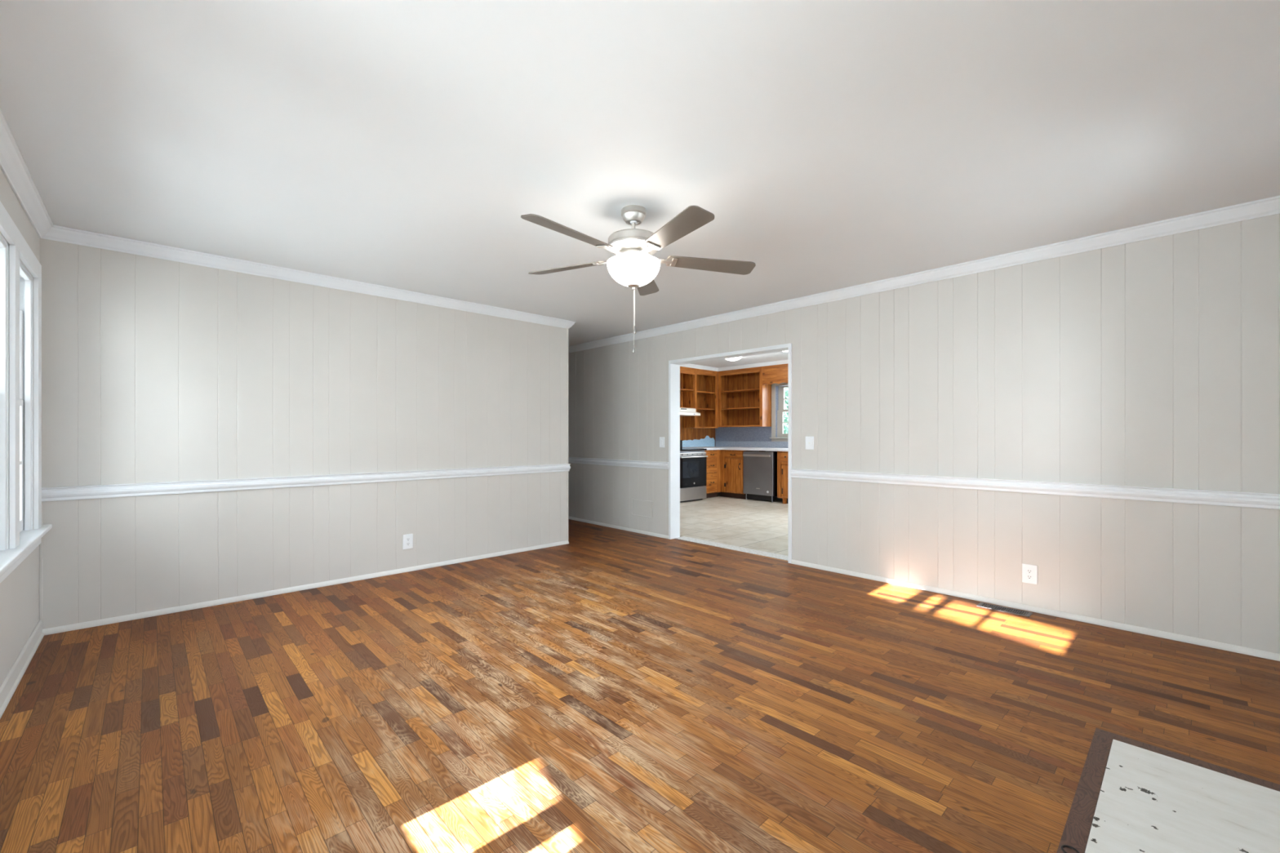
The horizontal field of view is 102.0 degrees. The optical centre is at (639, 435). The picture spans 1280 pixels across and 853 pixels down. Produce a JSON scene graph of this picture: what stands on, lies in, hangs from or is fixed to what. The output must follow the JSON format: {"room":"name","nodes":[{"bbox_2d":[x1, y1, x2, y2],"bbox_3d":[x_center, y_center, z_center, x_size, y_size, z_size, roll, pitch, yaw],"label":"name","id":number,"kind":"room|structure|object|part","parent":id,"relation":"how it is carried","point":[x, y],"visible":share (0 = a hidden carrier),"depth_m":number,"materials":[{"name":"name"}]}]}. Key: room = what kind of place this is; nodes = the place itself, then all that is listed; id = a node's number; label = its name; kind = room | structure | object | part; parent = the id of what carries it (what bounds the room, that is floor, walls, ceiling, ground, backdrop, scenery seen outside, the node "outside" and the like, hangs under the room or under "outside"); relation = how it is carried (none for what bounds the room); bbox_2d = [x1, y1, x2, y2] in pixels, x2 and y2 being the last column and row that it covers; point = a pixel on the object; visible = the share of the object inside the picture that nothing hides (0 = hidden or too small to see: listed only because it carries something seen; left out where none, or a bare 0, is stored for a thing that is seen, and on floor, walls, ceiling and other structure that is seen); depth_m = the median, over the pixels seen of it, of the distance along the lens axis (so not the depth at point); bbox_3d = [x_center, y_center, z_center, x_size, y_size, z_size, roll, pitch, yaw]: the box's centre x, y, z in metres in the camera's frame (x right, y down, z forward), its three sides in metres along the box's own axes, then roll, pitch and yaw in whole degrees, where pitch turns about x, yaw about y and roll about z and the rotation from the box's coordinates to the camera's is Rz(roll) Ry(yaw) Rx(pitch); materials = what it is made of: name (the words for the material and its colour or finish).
{"room":"empty living room","nodes":[
{"label":"empty living room","id":0,"kind":"room"},
{"bbox_2d":[0,168,39,685],"bbox_3d":[-1.846,-0.030,1.151,0.150,2.440,5.410,0,0,-43],"label":"wall","id":1,"kind":"structure","parent":0,"point":[20,591],"depth_m":2.59,"materials":[{"name":"beige paint"}]},
{"bbox_2d":[0,619,44,718],"bbox_3d":[-1.794,1.142,1.221,0.020,0.094,5.140,0,0,-43],"label":"baseboard","id":2,"kind":"structure","parent":1,"relation":"attached to","point":[13,677],"depth_m":2.54,"materials":[{"name":"beige paint"}]},
{"bbox_2d":[0,200,52,583],"bbox_3d":[-2.595,-0.182,1.982,0.201,1.612,2.905,0,0,-43],"label":"window","id":3,"kind":"structure","parent":1,"relation":"in","point":[22,531],"depth_m":2.47,"materials":[{"name":"white paint"}]},
{"bbox_3d":[-2.600,-0.182,1.949,0.148,1.424,2.552,0,0,-43],"label":"frame","id":4,"kind":"part","parent":3,"relation":"part of","materials":[{"name":"white paint"}]},
{"bbox_3d":[-2.582,0.164,1.965,0.034,0.724,2.504,0,0,-43],"label":"sash","id":5,"kind":"part","parent":3,"relation":"part of","materials":[{"name":"white paint"}]},
{"bbox_3d":[-2.595,0.543,1.982,0.201,0.026,2.905,0,0,-43],"label":"sill","id":6,"kind":"part","parent":3,"relation":"part of","materials":[{"name":"white paint"}]},
{"bbox_2d":[0,108,53,238],"bbox_3d":[-1.780,-1.210,1.235,0.060,0.078,5.140,0,0,-43],"label":"trim","id":7,"kind":"structure","parent":1,"relation":"attached to","point":[12,164],"depth_m":2.46,"materials":[{"name":"white paint"}]},
{"bbox_2d":[39,238,566,629],"bbox_3d":[-2.221,-0.030,4.437,3.820,2.440,0.120,0,0,-43],"label":"wall","id":8,"kind":"structure","parent":0,"point":[154,370],"depth_m":3.85,"materials":[{"name":"beige paint"}]},
{"bbox_2d":[39,502,43,618],"bbox_3d":[-3.558,0.745,3.081,0.014,0.690,0.014,0,0,-43],"label":"trim","id":9,"kind":"structure","parent":8,"relation":"attached to","point":[41,545],"depth_m":3.08,"materials":[{"name":"beige paint"}]},
{"bbox_2d":[41,540,568,635],"bbox_3d":[-2.174,1.171,4.387,3.820,0.035,0.016,0,0,-43],"label":"baseboard","id":10,"kind":"structure","parent":8,"relation":"attached to","point":[219,602],"depth_m":3.83,"materials":[{"name":"paint"}]},
{"bbox_2d":[41,463,570,502],"bbox_3d":[-2.163,0.353,4.390,3.840,0.082,0.028,0,0,-43],"label":"trim","id":11,"kind":"structure","parent":8,"relation":"attached to","point":[80,492],"depth_m":3.83,"materials":[{"name":"white paint"}]},
{"bbox_2d":[41,224,575,328],"bbox_3d":[-3.274,-1.210,5.595,3.880,0.078,3.370,0,0,-43],"label":"trim","id":12,"kind":"structure","parent":8,"relation":"attached to","point":[59,233],"depth_m":3.83,"materials":[{"name":"white paint"}]},
{"bbox_2d":[403,533,413,549],"bbox_3d":[-2.027,0.928,4.531,0.085,0.128,0.009,0,0,-43],"label":"power outlet","id":13,"kind":"object","parent":8,"relation":"attached to","point":[407,539],"visible":1,"depth_m":4.53,"materials":[{"name":"white plastic"}]},
{"bbox_2d":[566,328,568,540],"bbox_3d":[-0.799,-0.009,5.705,0.020,2.323,0.016,0,0,-43],"label":"trim","id":14,"kind":"structure","parent":8,"relation":"attached to","point":[566,329],"depth_m":5.70,"materials":[{"name":"beige paint"}]},
{"bbox_2d":[0,0,1279,346],"bbox_3d":[-1.142,-1.300,4.013,5.105,0.100,8.600,0,0,-43],"label":"ceiling","id":15,"kind":"structure","parent":0,"point":[829,145],"depth_m":2.11,"materials":[{"name":"paint"}]},
{"bbox_2d":[520,204,755,352],"bbox_3d":[-0.066,-0.854,2.845,1.300,0.792,1.351,0,0,-43],"label":"ceiling fan","id":16,"kind":"object","parent":15,"relation":"hanging from","point":[633,266],"visible":1,"depth_m":2.78,"materials":[{"name":"silver metal"}]},
{"bbox_3d":[-0.430,-0.993,3.080,0.513,0.006,0.136,1,12,27],"label":"blade","id":17,"kind":"part","parent":16,"relation":"part of","materials":[{"name":"beige laminate"}]},
{"bbox_3d":[-0.345,-1.003,2.569,0.513,0.006,0.136,3,10,-45],"label":"blade","id":18,"kind":"part","parent":16,"relation":"part of","materials":[{"name":"beige laminate"}]},
{"bbox_3d":[-0.035,-0.896,2.883,0.296,0.132,0.296,0,0,-43],"label":"lamp shade","id":19,"kind":"part","parent":16,"relation":"part of","materials":[{"name":"white glass"}]},
{"bbox_3d":[-0.034,-0.662,2.883,0.002,0.315,0.002,0,0,-43],"label":"pull chain","id":20,"kind":"part","parent":16,"relation":"part of","materials":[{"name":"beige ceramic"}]},
{"bbox_3d":[-0.029,-0.715,2.883,0.002,0.210,0.002,0,0,-43],"label":"pull chain","id":21,"kind":"part","parent":16,"relation":"part of","materials":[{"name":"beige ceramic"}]},
{"bbox_3d":[0.030,-0.980,3.319,0.136,0.006,0.513,-12,-3,8],"label":"blade","id":22,"kind":"part","parent":16,"relation":"part of","materials":[{"name":"beige laminate"}]},
{"bbox_3d":[0.168,-0.983,2.491,0.136,0.006,0.513,13,-6,-27],"label":"blade","id":23,"kind":"part","parent":16,"relation":"part of","materials":[{"name":"beige laminate"}]},
{"bbox_3d":[0.400,-0.971,2.955,0.513,0.006,0.136,2,-12,-9],"label":"blade","id":24,"kind":"part","parent":16,"relation":"part of","materials":[{"name":"wood"}]},
{"bbox_2d":[0,519,1279,852],"bbox_3d":[-1.167,1.220,3.989,5.035,0.060,8.600,0,0,-43],"label":"floor","id":25,"kind":"structure","parent":0,"point":[606,690],"depth_m":2.19,"materials":[{"name":"brown wood"}]},
{"bbox_2d":[976,602,1032,617],"bbox_3d":[2.483,1.187,3.538,0.110,0.006,0.300,0,0,-43],"label":"floor vent","id":26,"kind":"object","parent":25,"relation":"in","point":[1020,612],"visible":1,"depth_m":3.53,"materials":[{"name":"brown metal"}]},
{"bbox_2d":[980,603,1027,614],"bbox_3d":[2.481,1.187,3.541,0.078,0.004,0.254,0,0,-43],"label":"grille","id":27,"kind":"object","parent":26,"relation":"attached to","point":[988,606],"depth_m":3.54,"materials":[{"name":"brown metal"}]},
{"bbox_2d":[1056,728,1279,852],"bbox_3d":[1.294,1.184,1.092,2.181,0.012,0.705,0,0,-43],"label":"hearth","id":28,"kind":"object","parent":25,"relation":"on","point":[1131,796],"visible":1,"depth_m":1.66,"materials":[{"name":"white paint"}]},
{"bbox_3d":[1.223,1.181,1.473,0.044,0.006,0.044,0,0,-43],"label":"ring pull","id":29,"kind":"part","parent":28,"relation":"part of","materials":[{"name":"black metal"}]},
{"bbox_2d":[680,369,715,447],"bbox_3d":[0.086,-0.080,9.537,4.270,2.540,0.120,0,0,-43],"label":"wall","id":30,"kind":"structure","parent":0,"point":[686,433],"depth_m":10.40,"materials":[{"name":"brown wood"}]},
{"bbox_2d":[680,366,694,408],"bbox_3d":[0.593,-0.899,9.720,0.978,0.768,0.309,0,0,-43],"label":"upper cabinet","id":31,"kind":"object","parent":30,"relation":"attached to","point":[686,374],"visible":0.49,"depth_m":10.02,"materials":[{"name":"brown wood"}]},
{"bbox_3d":[0.491,-0.899,9.828,0.978,0.768,0.011,0,0,-43],"label":"panel","id":32,"kind":"part","parent":31,"relation":"part of","materials":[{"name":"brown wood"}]},
{"bbox_2d":[680,388,693,391],"bbox_3d":[0.590,-0.865,9.723,0.940,0.020,0.275,0,0,-43],"label":"shelf","id":33,"kind":"object","parent":31,"relation":"attached to","point":[681,389],"depth_m":9.91,"materials":[{"name":"brown wood"}]},
{"bbox_3d":[0.711,-1.223,9.632,0.910,0.120,0.020,0,0,-43],"label":"rail","id":34,"kind":"part","parent":31,"relation":"part of","materials":[{"name":"brown wood"}]},
{"bbox_3d":[0.939,-0.899,10.052,0.018,0.768,0.277,0,0,-43],"label":"panel","id":35,"kind":"part","parent":31,"relation":"part of","materials":[{"name":"brown wood"}]},
{"bbox_2d":[680,408,700,416],"bbox_3d":[0.679,-0.443,9.696,0.870,0.135,0.443,0,0,-43],"label":"range hood","id":36,"kind":"object","parent":31,"relation":"attached to","point":[683,411],"visible":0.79,"depth_m":9.71,"materials":[{"name":"white metal"}]},
{"bbox_2d":[682,435,715,447],"bbox_3d":[0.884,0.120,10.203,1.865,0.226,0.004,0,0,-43],"label":"backsplash","id":37,"kind":"object","parent":30,"relation":"attached to","point":[707,442],"visible":0.55,"depth_m":10.51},
{"bbox_2d":[683,368,717,428],"bbox_3d":[1.204,-0.714,10.297,0.700,1.138,0.309,0,0,-43],"label":"upper cabinet","id":38,"kind":"object","parent":30,"relation":"attached to","point":[705,380],"visible":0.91,"depth_m":10.48,"materials":[{"name":"brown wood"}]},
{"bbox_3d":[0.954,-0.714,10.066,0.018,1.138,0.277,0,0,-43],"label":"panel","id":39,"kind":"part","parent":38,"relation":"part of","materials":[{"name":"brown wood"}]},
{"bbox_3d":[1.102,-0.714,10.406,0.700,1.138,0.011,0,0,-43],"label":"panel","id":40,"kind":"part","parent":38,"relation":"part of","materials":[{"name":"brown wood"}]},
{"bbox_3d":[1.201,-0.519,10.301,0.662,0.020,0.275,0,0,-43],"label":"shelf","id":41,"kind":"part","parent":38,"relation":"part of","materials":[{"name":"brown wood"}]},
{"bbox_3d":[1.201,-0.850,10.301,0.662,0.020,0.275,0,0,-43],"label":"shelf","id":42,"kind":"part","parent":38,"relation":"part of","materials":[{"name":"brown wood"}]},
{"bbox_3d":[1.297,-1.232,10.186,0.571,0.104,0.020,0,0,-43],"label":"rail","id":43,"kind":"part","parent":38,"relation":"part of","materials":[{"name":"brown wood"}]},
{"bbox_3d":[1.449,-0.714,10.534,0.018,1.138,0.277,0,0,-43],"label":"panel","id":44,"kind":"part","parent":38,"relation":"part of","materials":[{"name":"brown wood"}]},
{"bbox_2d":[680,492,787,555],"bbox_3d":[2.049,1.219,7.519,4.190,0.062,5.710,0,0,-43],"label":"floor","id":45,"kind":"structure","parent":0,"point":[760,525],"depth_m":7.11,"materials":[{"name":"beige tile"}]},
{"bbox_2d":[680,440,707,502],"bbox_3d":[0.743,0.640,9.518,0.766,1.100,0.710,0,0,-43],"label":"range","id":46,"kind":"object","parent":45,"relation":"on","point":[692,460],"visible":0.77,"depth_m":9.30,"materials":[{"name":"silver metal"}]},
{"bbox_3d":[0.937,1.044,9.314,0.756,0.223,0.043,0,0,-43],"label":"storage drawer","id":47,"kind":"part","parent":46,"relation":"part of","materials":[{"name":"silver metal"}]},
{"bbox_3d":[0.938,0.648,9.313,0.756,0.553,0.045,0,0,-43],"label":"oven door","id":48,"kind":"part","parent":46,"relation":"part of","materials":[{"name":"black glass"}]},
{"bbox_2d":[680,448,706,450],"bbox_3d":[0.746,0.258,9.514,0.766,0.026,0.600,0,0,-43],"label":"cooktop","id":49,"kind":"object","parent":46,"relation":"in","point":[681,449],"depth_m":9.40,"materials":[{"name":"black glass"}]},
{"bbox_3d":[0.969,0.387,9.279,0.720,0.022,0.052,0,0,-43],"label":"door handle","id":50,"kind":"part","parent":46,"relation":"part of","materials":[{"name":"silver metal"}]},
{"bbox_2d":[703,449,720,498],"bbox_3d":[1.163,0.734,10.026,0.530,0.912,0.645,0,0,-43],"label":"base cabinet","id":51,"kind":"object","parent":45,"relation":"on","point":[713,459],"visible":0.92,"depth_m":9.85,"materials":[{"name":"brown wood"}]},
{"bbox_3d":[1.322,0.367,9.788,0.394,0.126,0.027,0,0,-43],"label":"drawer","id":52,"kind":"part","parent":51,"relation":"part of","materials":[{"name":"brown wood"}]},
{"bbox_3d":[1.322,0.893,9.788,0.394,0.354,0.027,0,0,-43],"label":"drawer","id":53,"kind":"part","parent":51,"relation":"part of","materials":[{"name":"brown wood"}]},
{"bbox_3d":[1.322,0.573,9.788,0.394,0.242,0.027,0,0,-43],"label":"drawer","id":54,"kind":"part","parent":51,"relation":"part of","materials":[{"name":"brown wood"}]},
{"bbox_2d":[720,449,751,498],"bbox_3d":[1.923,0.734,10.024,0.648,0.912,0.596,0,0,-43],"label":"base cabinet","id":55,"kind":"object","parent":45,"relation":"on","point":[731,460],"visible":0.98,"depth_m":9.80,"materials":[{"name":"brown wood"}]},
{"bbox_3d":[1.744,0.684,9.812,0.018,0.812,0.534,0,0,-43],"label":"frame","id":56,"kind":"part","parent":55,"relation":"part of","materials":[{"name":"brown wood"}]},
{"bbox_3d":[1.768,0.366,9.779,0.027,0.127,0.414,0,0,-43],"label":"drawer","id":57,"kind":"part","parent":55,"relation":"part of","materials":[{"name":"brown wood"}]},
{"bbox_3d":[1.771,0.761,9.776,0.027,0.622,0.407,0,0,-43],"label":"door","id":58,"kind":"part","parent":55,"relation":"part of","materials":[{"name":"brown wood"}]},
{"bbox_2d":[682,446,787,451],"bbox_3d":[2.099,0.255,9.478,1.143,0.042,2.729,0,0,-43],"label":"countertop","id":59,"kind":"structure","parent":55,"relation":"on","point":[771,449],"depth_m":9.71,"materials":[{"name":"laminate"}]},
{"bbox_2d":[742,450,777,502],"bbox_3d":[2.328,0.742,9.559,0.642,0.897,0.628,0,0,-43],"label":"dishwasher","id":60,"kind":"object","parent":45,"relation":"on","point":[759,468],"visible":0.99,"depth_m":9.33,"materials":[{"name":"silver metal"}]},
{"bbox_3d":[2.105,0.364,9.357,0.042,0.040,0.575,0,0,-43],"label":"bar handle","id":61,"kind":"part","parent":60,"relation":"part of","materials":[{"name":"silver metal"}]},
{"bbox_2d":[777,451,787,503],"bbox_3d":[2.911,0.734,8.986,0.638,0.912,0.857,0,0,-43],"label":"base cabinet","id":62,"kind":"object","parent":45,"relation":"on","point":[782,456],"visible":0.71,"depth_m":9.02,"materials":[{"name":"brown wood"}]},
{"bbox_3d":[2.709,0.382,8.784,0.027,0.147,0.731,0,0,-43],"label":"false drawer","id":63,"kind":"part","parent":62,"relation":"part of","materials":[{"name":"brown wood"}]},
{"bbox_3d":[2.588,0.795,8.918,0.019,0.546,0.342,0,0,-43],"label":"door","id":64,"kind":"part","parent":62,"relation":"part of","materials":[{"name":"brown wood"}]},
{"bbox_3d":[2.517,1.140,9.021,0.045,0.100,0.050,0,0,-43],"label":"leg","id":65,"kind":"part","parent":62,"relation":"part of","materials":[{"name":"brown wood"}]},
{"bbox_2d":[689,351,787,368],"bbox_3d":[2.013,-1.400,7.499,4.270,0.100,5.730,0,0,-43],"label":"ceiling","id":66,"kind":"structure","parent":0,"point":[777,356],"depth_m":9.34,"materials":[{"name":"paint"}]},
{"bbox_2d":[726,356,741,360],"bbox_3d":[1.559,-1.302,8.714,0.300,0.095,0.300,0,0,-43],"label":"dome light","id":67,"kind":"object","parent":66,"relation":"attached to","point":[739,357],"visible":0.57,"depth_m":8.65,"materials":[{"name":"white glass"}]},
{"bbox_2d":[715,368,787,498],"bbox_3d":[3.521,-0.080,8.910,0.140,2.540,5.510,0,0,-43],"label":"wall","id":68,"kind":"structure","parent":0,"point":[722,433],"depth_m":10.27,"materials":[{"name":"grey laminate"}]},
{"bbox_2d":[717,366,771,426],"bbox_3d":[2.036,-0.724,10.152,0.309,1.118,1.041,0,0,-43],"label":"upper cabinet","id":69,"kind":"object","parent":68,"relation":"attached to","point":[743,400],"visible":0.94,"depth_m":10.27,"materials":[{"name":"brown wood"}]},
{"bbox_3d":[1.687,-0.724,10.527,0.277,1.118,0.018,0,0,-43],"label":"panel","id":70,"kind":"part","parent":69,"relation":"part of","materials":[{"name":"brown wood"}]},
{"bbox_3d":[2.039,-0.526,10.155,0.275,0.020,1.003,0,0,-43],"label":"shelf","id":71,"kind":"part","parent":69,"relation":"part of","materials":[{"name":"brown wood"}]},
{"bbox_3d":[2.039,-0.872,10.155,0.275,0.020,1.003,0,0,-43],"label":"shelf","id":72,"kind":"part","parent":69,"relation":"part of","materials":[{"name":"brown wood"}]},
{"bbox_3d":[1.932,-0.178,10.051,0.020,0.027,0.910,0,0,-43],"label":"rail","id":73,"kind":"part","parent":69,"relation":"part of","materials":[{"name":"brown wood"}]},
{"bbox_3d":[1.932,-1.236,10.051,0.020,0.096,0.910,0,0,-43],"label":"rail","id":74,"kind":"part","parent":69,"relation":"part of","materials":[{"name":"brown wood"}]},
{"bbox_3d":[2.144,-0.724,10.255,0.011,1.118,1.041,0,0,-43],"label":"panel","id":75,"kind":"part","parent":69,"relation":"part of","materials":[{"name":"brown wood"}]},
{"bbox_3d":[2.390,-0.724,9.783,0.277,1.118,0.018,0,0,-43],"label":"panel","id":76,"kind":"part","parent":69,"relation":"part of","materials":[{"name":"brown wood"}]},
{"bbox_2d":[762,364,787,385],"bbox_3d":[2.703,-1.108,9.235,0.019,0.352,1.206,0,0,-43],"label":"window valance","id":77,"kind":"object","parent":69,"relation":"attached to","point":[775,374],"visible":0.42,"depth_m":9.47,"materials":[{"name":"brown wood"}]},
{"bbox_2d":[715,440,787,448],"bbox_3d":[2.515,0.176,9.857,0.019,0.116,2.708,0,0,-43],"label":"backsplash","id":78,"kind":"structure","parent":68,"relation":"attached to","point":[718,443],"depth_m":10.17,"materials":[{"name":"blue laminate"}]},
{"bbox_2d":[769,382,787,441],"bbox_3d":[2.924,-0.448,9.486,0.184,1.125,1.167,0,0,-43],"label":"window","id":79,"kind":"structure","parent":68,"relation":"in","point":[781,437],"depth_m":9.81,"materials":[{"name":"grey paint"}]},
{"bbox_3d":[2.964,-0.446,9.524,0.074,0.968,0.967,0,0,-43],"label":"frame","id":80,"kind":"part","parent":79,"relation":"part of","materials":[{"name":"grey paint"}]},
{"bbox_2d":[568,213,1279,653],"bbox_3d":[0.610,-0.030,5.773,0.140,2.440,8.450,0,0,-43],"label":"wall","id":81,"kind":"structure","parent":0,"point":[1153,362],"depth_m":3.48,"materials":[{"name":"beige paint"}]},
{"bbox_2d":[568,457,668,469],"bbox_3d":[-1.014,0.350,7.368,0.028,0.082,3.899,0,0,-43],"label":"trim","id":82,"kind":"structure","parent":81,"relation":"attached to","point":[638,464],"depth_m":6.54,"materials":[{"name":"white paint"}]},
{"bbox_2d":[631,498,653,518],"bbox_3d":[0.023,0.885,6.284,0.010,0.204,0.370,0,0,-43],"label":"access panel","id":83,"kind":"object","parent":81,"relation":"attached to","point":[640,508],"visible":1,"depth_m":6.28,"materials":[{"name":"beige paint"}]},
{"bbox_2d":[659,437,664,447],"bbox_3d":[0.254,0.081,6.037,0.013,0.120,0.080,0,0,-43],"label":"light switch","id":84,"kind":"object","parent":81,"relation":"attached to","point":[661,439],"visible":1,"depth_m":6.03,"materials":[{"name":"white plastic"}]},
{"bbox_2d":[668,343,791,563],"bbox_3d":[0.924,0.167,5.440,0.162,2.046,1.565,0,0,-43],"label":"door frame","id":85,"kind":"structure","parent":81,"relation":"in","point":[673,365],"depth_m":5.93,"materials":[{"name":"white paint"}]},
{"bbox_2d":[675,536,787,560],"bbox_3d":[0.977,1.207,5.491,0.155,0.046,1.501,0,0,-43],"label":"threshold","id":86,"kind":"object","parent":81,"relation":"attached to","point":[683,538],"depth_m":5.45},
{"bbox_2d":[680,360,787,371],"bbox_3d":[1.963,-1.317,7.224,3.820,0.066,5.200,0,0,-43],"label":"trim","id":87,"kind":"structure","parent":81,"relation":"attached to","point":[781,362],"depth_m":9.88,"materials":[{"name":"white paint"}]},
{"bbox_2d":[805,436,813,449],"bbox_3d":[1.530,0.069,4.687,0.015,0.120,0.080,0,0,-43],"label":"light switch","id":88,"kind":"object","parent":81,"relation":"attached to","point":[809,440],"visible":1,"depth_m":4.68,"materials":[{"name":"white plastic"}]},
{"bbox_2d":[568,195,1279,353],"bbox_3d":[0.537,-1.210,5.704,0.060,0.078,8.450,0,0,-43],"label":"trim","id":89,"kind":"structure","parent":81,"relation":"attached to","point":[1270,206],"depth_m":3.60,"materials":[{"name":"white paint"}]},
{"bbox_2d":[568,516,1279,661],"bbox_3d":[0.553,1.171,5.719,0.016,0.035,8.450,0,0,-43],"label":"baseboard","id":90,"kind":"structure","parent":81,"relation":"attached to","point":[1246,651],"depth_m":3.46,"materials":[{"name":"paint"}]},
{"bbox_2d":[1022,563,1037,584],"bbox_3d":[2.641,0.940,3.516,0.009,0.128,0.085,0,0,-43],"label":"power outlet","id":91,"kind":"object","parent":81,"relation":"attached to","point":[1029,572],"visible":1,"depth_m":3.51,"materials":[{"name":"white plastic"}]},
{"bbox_2d":[1026,568,1032,573],"bbox_3d":[2.639,0.920,3.514,0.003,0.028,0.034,0,0,-43],"label":"receptacle","id":92,"kind":"object","parent":91,"relation":"attached to","point":[1028,571],"depth_m":3.51,"materials":[{"name":"white plastic"}]},
{"bbox_2d":[1026,574,1032,579],"bbox_3d":[2.639,0.960,3.514,0.003,0.028,0.034,0,0,-43],"label":"receptacle","id":93,"kind":"object","parent":91,"relation":"attached to","point":[1028,576],"depth_m":3.51,"materials":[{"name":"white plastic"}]},
{"bbox_2d":[790,468,1279,509],"bbox_3d":[2.427,0.350,3.729,0.028,0.082,2.984,0,0,-43],"label":"trim","id":94,"kind":"structure","parent":81,"relation":"attached to","point":[1223,498],"depth_m":3.36,"materials":[{"name":"white paint"}]},
{"label":"outside","id":95,"kind":"structure","parent":0,"visible":0},
{"bbox_3d":[0.000,1.840,0.000,120.000,0.200,120.000,0,0,-43],"label":"ground","id":96,"kind":"structure","parent":95,"visible":0},
{"bbox_2d":[783,387,787,433],"bbox_3d":[4.320,-0.516,13.759,3.406,4.522,3.432,0,0,-43],"label":"tree","id":97,"kind":"object","parent":96,"relation":"on","point":[785,420],"visible":0.02,"depth_m":13.40,"materials":[{"name":"green plant"}]}
]}

